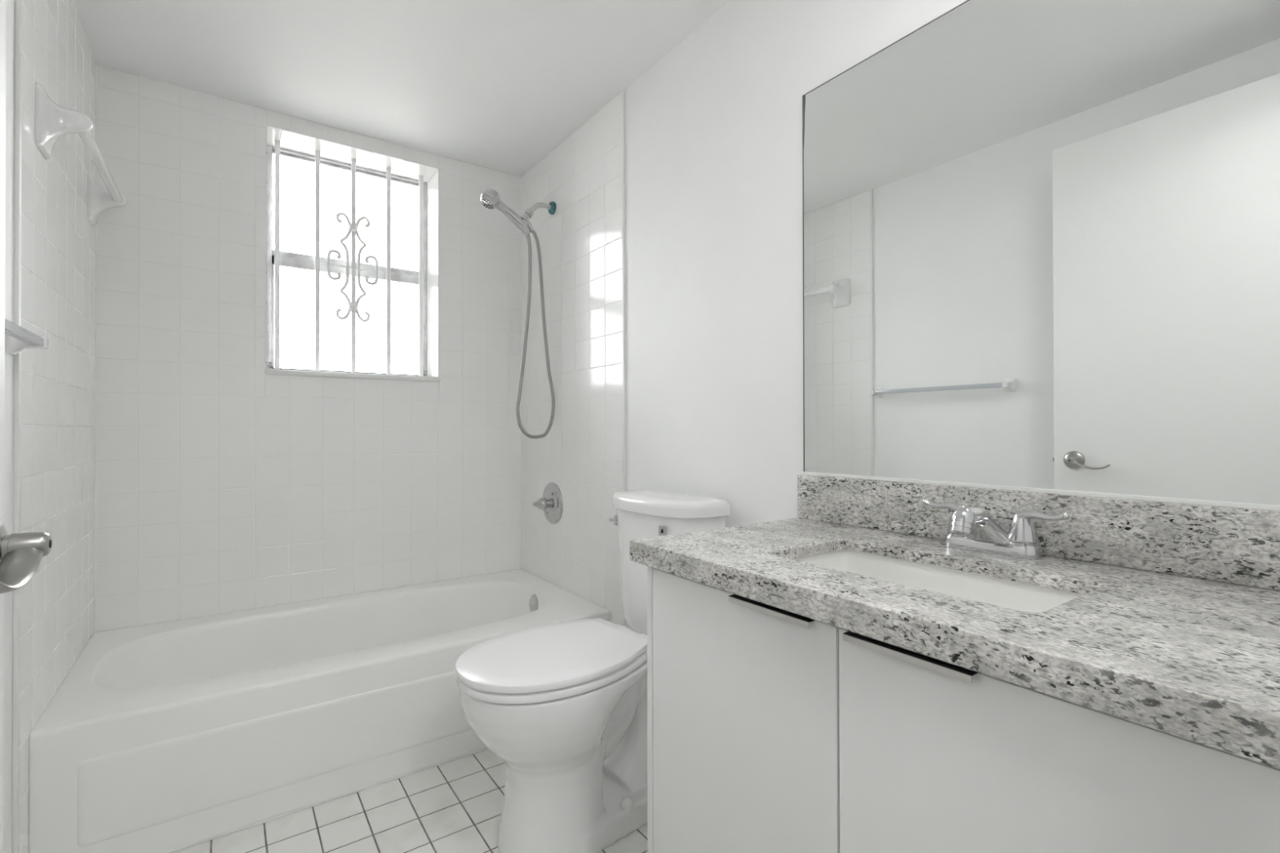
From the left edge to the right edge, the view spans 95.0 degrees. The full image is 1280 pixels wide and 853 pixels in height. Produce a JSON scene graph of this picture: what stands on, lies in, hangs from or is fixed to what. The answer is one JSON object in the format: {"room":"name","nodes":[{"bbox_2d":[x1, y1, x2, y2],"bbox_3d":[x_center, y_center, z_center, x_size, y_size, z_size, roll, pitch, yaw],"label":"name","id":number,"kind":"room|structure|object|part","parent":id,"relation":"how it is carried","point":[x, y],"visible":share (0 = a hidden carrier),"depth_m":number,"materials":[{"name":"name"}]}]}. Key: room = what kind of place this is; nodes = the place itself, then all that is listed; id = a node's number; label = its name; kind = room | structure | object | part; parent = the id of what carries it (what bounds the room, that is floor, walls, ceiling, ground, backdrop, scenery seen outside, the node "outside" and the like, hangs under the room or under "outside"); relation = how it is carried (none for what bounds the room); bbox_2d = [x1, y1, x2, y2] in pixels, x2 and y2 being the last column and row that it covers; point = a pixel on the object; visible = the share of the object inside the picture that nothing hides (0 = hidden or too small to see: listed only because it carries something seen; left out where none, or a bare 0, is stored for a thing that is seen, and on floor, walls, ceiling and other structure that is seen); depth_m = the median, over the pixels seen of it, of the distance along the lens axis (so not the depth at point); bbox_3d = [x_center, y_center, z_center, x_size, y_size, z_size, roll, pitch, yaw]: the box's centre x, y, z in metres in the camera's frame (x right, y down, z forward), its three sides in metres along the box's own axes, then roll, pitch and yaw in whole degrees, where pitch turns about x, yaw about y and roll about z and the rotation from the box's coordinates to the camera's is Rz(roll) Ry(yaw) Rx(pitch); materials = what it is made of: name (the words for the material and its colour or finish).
{"room":"bathroom","nodes":[
{"label":"bathroom","id":0,"kind":"room"},
{"bbox_2d":[3,0,95,852],"bbox_3d":[-1.157,-0.083,0.904,0.141,2.268,2.920,0,0,-35],"label":"wall","id":1,"kind":"structure","parent":0,"point":[57,381],"depth_m":1.47,"materials":[{"name":"tile"}]},
{"bbox_2d":[12,0,22,852],"bbox_3d":[-1.304,-0.084,1.228,0.009,2.262,0.012,0,0,-35],"label":"trim","id":2,"kind":"structure","parent":1,"relation":"attached to","point":[18,3],"depth_m":1.22,"materials":[{"name":"white"}]},
{"bbox_2d":[4,319,48,355],"bbox_3d":[-1.089,-0.177,0.965,0.056,0.054,0.654,0,0,-35],"label":"towel bar","id":3,"kind":"object","parent":1,"relation":"attached to","point":[18,339],"visible":1,"depth_m":1.18,"materials":[{"name":"white ceramic"}]},
{"bbox_3d":[-1.077,-0.177,0.974,0.018,0.018,0.610,0,0,-35],"label":"rod","id":4,"kind":"part","parent":3,"relation":"part of","materials":[{"name":"grey"}]},
{"bbox_2d":[34,82,127,226],"bbox_3d":[-1.551,-0.722,1.658,0.090,0.160,0.736,0,0,-35],"label":"towel bar","id":5,"kind":"object","parent":1,"relation":"attached to","point":[52,121],"visible":1,"depth_m":1.41,"materials":[{"name":"white ceramic"}]},
{"bbox_3d":[-1.534,-0.740,1.671,0.025,0.039,0.625,0,0,-35],"label":"rod","id":6,"kind":"part","parent":5,"relation":"part of","materials":[{"name":"white ceramic"}]},
{"bbox_2d":[93,63,97,633],"bbox_3d":[-1.818,-0.262,1.956,0.008,1.898,0.008,0,0,-35],"label":"trim","id":7,"kind":"structure","parent":1,"relation":"attached to","point":[95,85],"depth_m":1.96,"materials":[{"name":"white tile"}]},
{"bbox_2d":[95,65,520,632],"bbox_3d":[-1.260,-0.075,2.486,1.536,2.268,0.221,0,0,-35],"label":"wall","id":8,"kind":"structure","parent":0,"point":[224,484],"depth_m":2.21,"materials":[{"name":"tile"}]},
{"bbox_2d":[274,140,279,368],"bbox_3d":[-1.458,-0.688,2.356,0.017,0.913,0.026,0,0,-35],"label":"bar","id":9,"kind":"object","parent":8,"relation":"in","point":[277,276],"depth_m":2.35,"materials":[{"name":"white paint"}]},
{"bbox_2d":[315,150,319,371],"bbox_3d":[-1.342,-0.687,2.439,0.016,0.915,0.026,0,0,-35],"label":"bar","id":10,"kind":"object","parent":8,"relation":"in","point":[317,152],"depth_m":2.44,"materials":[{"name":"white paint"}]},
{"bbox_2d":[326,158,378,373],"bbox_3d":[-1.233,-0.687,2.516,0.200,0.914,0.026,0,0,-35],"label":"bar","id":11,"kind":"object","parent":8,"relation":"in","point":[353,231],"depth_m":2.51,"materials":[{"name":"white paint"}]},
{"bbox_2d":[265,144,440,382],"bbox_3d":[-1.222,-0.676,2.514,0.658,0.953,0.240,0,0,-35],"label":"window","id":12,"kind":"structure","parent":8,"relation":"in","point":[290,260],"depth_m":2.48,"materials":[{"name":"metal"}]},
{"bbox_3d":[-1.279,-0.920,2.598,0.606,0.440,0.016,0,0,-35],"label":"sash","id":13,"kind":"part","parent":12,"relation":"part of","materials":[{"name":"metal"}]},
{"bbox_3d":[-1.268,-0.466,2.581,0.606,0.475,0.016,0,0,-35],"label":"sash","id":14,"kind":"part","parent":12,"relation":"part of","materials":[{"name":"glass"}]},
{"bbox_3d":[-1.214,-0.209,2.500,0.658,0.020,0.212,0,0,-35],"label":"sill","id":15,"kind":"part","parent":12,"relation":"part of","materials":[{"name":"white"}]},
{"bbox_2d":[386,167,391,374],"bbox_3d":[-1.117,-0.686,2.598,0.017,0.913,0.026,0,0,-35],"label":"bar","id":16,"kind":"object","parent":8,"relation":"in","point":[388,170],"depth_m":2.60,"materials":[{"name":"white paint"}]},
{"bbox_2d":[418,174,423,376],"bbox_3d":[-1.003,-0.687,2.679,0.018,0.914,0.026,0,0,-35],"label":"bar","id":17,"kind":"object","parent":8,"relation":"in","point":[420,177],"depth_m":2.68,"materials":[{"name":"white paint"}]},
{"bbox_2d":[72,0,731,177],"bbox_3d":[-0.481,-1.276,1.390,1.804,0.120,2.920,0,0,-35],"label":"ceiling","id":18,"kind":"structure","parent":0,"point":[496,85],"depth_m":1.91,"materials":[{"name":"paint"}]},
{"bbox_2d":[173,749,647,852],"bbox_3d":[-0.070,1.103,0.871,3.000,0.120,4.220,0,0,-35],"label":"floor","id":19,"kind":"structure","parent":0,"point":[455,806],"depth_m":1.55,"materials":[{"name":"white tile"}]},
{"bbox_2d":[29,568,609,852],"bbox_3d":[-0.963,0.867,2.065,1.523,0.366,0.800,0,0,-35],"label":"bathtub","id":20,"kind":"object","parent":19,"relation":"on","point":[160,737],"visible":0.93,"depth_m":1.64,"materials":[{"name":"ceramic"}]},
{"bbox_2d":[161,746,488,852],"bbox_3d":[-0.732,1.044,1.739,1.524,0.008,0.007,0,0,-35],"label":"trim","id":21,"kind":"structure","parent":20,"relation":"attached to","point":[324,801],"depth_m":1.62,"materials":[{"name":"white"}]},
{"bbox_3d":[-0.445,0.743,2.460,0.021,0.080,0.080,0,0,-35],"label":"overflow plate","id":22,"kind":"part","parent":20,"relation":"part of","materials":[{"name":"silver metal"}]},
{"bbox_2d":[454,488,730,852],"bbox_3d":[-0.152,0.646,1.585,0.700,0.884,0.423,0,0,-35],"label":"toilet","id":23,"kind":"object","parent":19,"relation":"on","point":[563,704],"visible":0.85,"depth_m":1.43,"materials":[{"name":"white ceramic"}]},
{"bbox_3d":[-0.221,0.580,1.512,0.502,0.022,0.382,0,0,-35],"label":"seat lid","id":24,"kind":"part","parent":23,"relation":"part of","materials":[{"name":"white plastic"}]},
{"bbox_3d":[-0.219,0.605,1.513,0.498,0.020,0.378,0,0,-35],"label":"seat","id":25,"kind":"part","parent":23,"relation":"part of","materials":[{"name":"white plastic"}]},
{"bbox_3d":[-0.139,0.853,1.569,0.681,0.469,0.377,0,0,-35],"label":"bowl","id":26,"kind":"part","parent":23,"relation":"part of","materials":[{"name":"white ceramic"}]},
{"bbox_3d":[-0.072,0.291,1.847,0.036,0.033,0.083,0,0,-21],"label":"flush lever","id":27,"kind":"part","parent":23,"relation":"part of","materials":[{"name":"silver metal"}]},
{"bbox_3d":[0.056,0.226,1.736,0.188,0.044,0.422,0,0,-35],"label":"tank lid","id":28,"kind":"part","parent":23,"relation":"part of","materials":[{"name":"white ceramic"}]},
{"bbox_3d":[0.061,0.433,1.738,0.176,0.376,0.384,0,0,-35],"label":"tank","id":29,"kind":"part","parent":23,"relation":"part of","materials":[{"name":"white ceramic"}]},
{"bbox_2d":[647,566,1279,852],"bbox_3d":[0.462,0.653,0.927,0.508,0.780,0.872,0,0,-35],"label":"vanity cabinet","id":30,"kind":"object","parent":19,"relation":"on","point":[771,729],"visible":0.82,"depth_m":0.73,"materials":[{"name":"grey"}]},
{"bbox_3d":[0.220,0.655,1.280,0.494,0.780,0.016,0,0,-35],"label":"panel","id":31,"kind":"part","parent":30,"relation":"part of","materials":[{"name":"laminate"}]},
{"bbox_3d":[0.152,0.612,0.963,0.018,0.680,0.415,0,0,-35],"label":"cabinet door","id":32,"kind":"part","parent":30,"relation":"part of","materials":[{"name":"laminate"}]},
{"bbox_3d":[0.193,0.272,0.880,0.014,0.016,0.158,0,0,-35],"label":"edge pull","id":33,"kind":"part","parent":30,"relation":"part of","materials":[{"name":"black metal"}]},
{"bbox_3d":[0.317,0.271,0.705,0.014,0.016,0.162,0,0,-35],"label":"edge pull","id":34,"kind":"part","parent":30,"relation":"part of","materials":[{"name":"black metal"}]},
{"bbox_2d":[629,517,1279,768],"bbox_3d":[0.455,0.243,0.939,0.521,0.041,0.907,0,0,-35],"label":"countertop","id":35,"kind":"structure","parent":30,"relation":"on","point":[1195,660],"depth_m":0.68,"materials":[{"name":"stone"}]},
{"bbox_2d":[794,549,1083,612],"bbox_3d":[0.439,0.318,0.931,0.276,0.148,0.466,0,0,-35],"label":"sink","id":36,"kind":"object","parent":35,"relation":"in","point":[1015,595],"visible":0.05,"depth_m":1.01,"materials":[{"name":"white ceramic"}]},
{"bbox_2d":[922,498,1069,559],"bbox_3d":[0.621,0.179,1.041,0.177,0.086,0.177,0,0,10],"label":"faucet","id":37,"kind":"object","parent":35,"relation":"on","point":[974,529],"visible":1,"depth_m":0.99,"materials":[{"name":"silver metal"}]},
{"bbox_3d":[0.582,0.171,1.105,0.047,0.062,0.093,0,0,-35],"label":"lever handle","id":38,"kind":"part","parent":37,"relation":"part of","materials":[{"name":"silver metal"}]},
{"bbox_3d":[0.587,0.170,1.018,0.142,0.068,0.120,0,0,-35],"label":"spout","id":39,"kind":"part","parent":37,"relation":"part of","materials":[{"name":"silver metal"}]},
{"bbox_3d":[0.625,0.211,1.044,0.052,0.023,0.160,0,0,-35],"label":"plate","id":40,"kind":"part","parent":37,"relation":"part of","materials":[{"name":"silver metal"}]},
{"bbox_3d":[0.668,0.170,0.984,0.047,0.062,0.093,0,0,-35],"label":"lever handle","id":41,"kind":"part","parent":37,"relation":"part of","materials":[{"name":"silver metal"}]},
{"bbox_3d":[0.396,0.610,0.620,0.018,0.680,0.418,0,0,-35],"label":"cabinet door","id":42,"kind":"part","parent":30,"relation":"part of","materials":[{"name":"laminate"}]},
{"bbox_2d":[521,0,967,625],"bbox_3d":[0.199,-0.081,1.866,0.141,2.268,2.920,0,0,-35],"label":"wall","id":43,"kind":"structure","parent":0,"point":[714,264],"depth_m":1.85,"materials":[{"name":"paint"}]},
{"bbox_2d":[480,188,555,439],"bbox_3d":[-0.511,-0.458,2.460,0.322,1.020,0.077,0,0,-35],"label":"shower","id":44,"kind":"object","parent":43,"relation":"attached to","point":[490,197],"visible":1,"depth_m":2.47,"materials":[{"name":"silver metal"}]},
{"bbox_3d":[-0.542,-0.882,2.442,0.183,0.143,0.056,0,0,-35],"label":"handle","id":45,"kind":"part","parent":44,"relation":"part of","materials":[{"name":"silver metal"}]},
{"bbox_2d":[520,177,521,568],"bbox_3d":[-0.575,-0.260,2.838,0.008,1.898,0.008,0,0,-35],"label":"trim","id":46,"kind":"structure","parent":43,"relation":"attached to","point":[520,177],"depth_m":2.83,"materials":[{"name":"white tile"}]},
{"bbox_2d":[520,200,555,231],"bbox_3d":[-0.444,-0.903,2.512,0.168,0.154,0.054,0,0,-35],"label":"shower arm","id":47,"kind":"object","parent":43,"relation":"attached to","point":[528,213],"visible":0.97,"depth_m":2.50,"materials":[{"name":"silver metal"}]},
{"bbox_2d":[533,482,563,524],"bbox_3d":[-0.417,0.334,2.532,0.097,0.182,0.182,0,0,-35],"label":"shower valve","id":48,"kind":"object","parent":43,"relation":"attached to","point":[552,503],"visible":1,"depth_m":2.52,"materials":[{"name":"silver metal"}]},
{"bbox_3d":[-0.424,0.333,2.527,0.081,0.053,0.053,0,0,-35],"label":"knob","id":49,"kind":"part","parent":48,"relation":"part of","materials":[{"name":"silver metal"}]},
{"bbox_2d":[621,89,626,626],"bbox_3d":[-0.058,-0.082,2.111,0.009,2.262,0.012,0,0,-35],"label":"trim","id":50,"kind":"structure","parent":43,"relation":"attached to","point":[623,92],"depth_m":2.11,"materials":[{"name":"white"}]},
{"bbox_2d":[797,474,1279,591],"bbox_3d":[0.659,0.169,1.084,0.022,0.106,0.907,0,0,-35],"label":"backsplash","id":51,"kind":"structure","parent":43,"relation":"attached to","point":[1228,544],"depth_m":0.95,"materials":[{"name":"stone"}]},
{"bbox_2d":[802,0,1279,511],"bbox_3d":[0.663,-0.354,1.092,0.010,0.941,0.894,0,0,-35],"label":"mirror","id":52,"kind":"object","parent":43,"relation":"attached to","point":[1041,238],"visible":1,"depth_m":1.01,"materials":[{"name":"grey mirror"}]},
{"bbox_3d":[0.336,-0.088,0.235,1.536,2.268,0.100,0,0,-35],"label":"wall","id":53,"kind":"structure","parent":0,"visible":0},
{"bbox_2d":[0,0,52,852],"bbox_3d":[-0.429,-0.005,0.287,0.081,2.073,0.842,0,0,-35],"label":"door","id":54,"kind":"structure","parent":53,"relation":"in","point":[21,554],"depth_m":0.61,"materials":[{"name":"paint"}]},
{"bbox_3d":[-0.593,0.119,0.548,0.046,0.066,0.146,0,0,-35],"label":"handle","id":55,"kind":"part","parent":54,"relation":"part of","materials":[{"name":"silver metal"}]}
]}

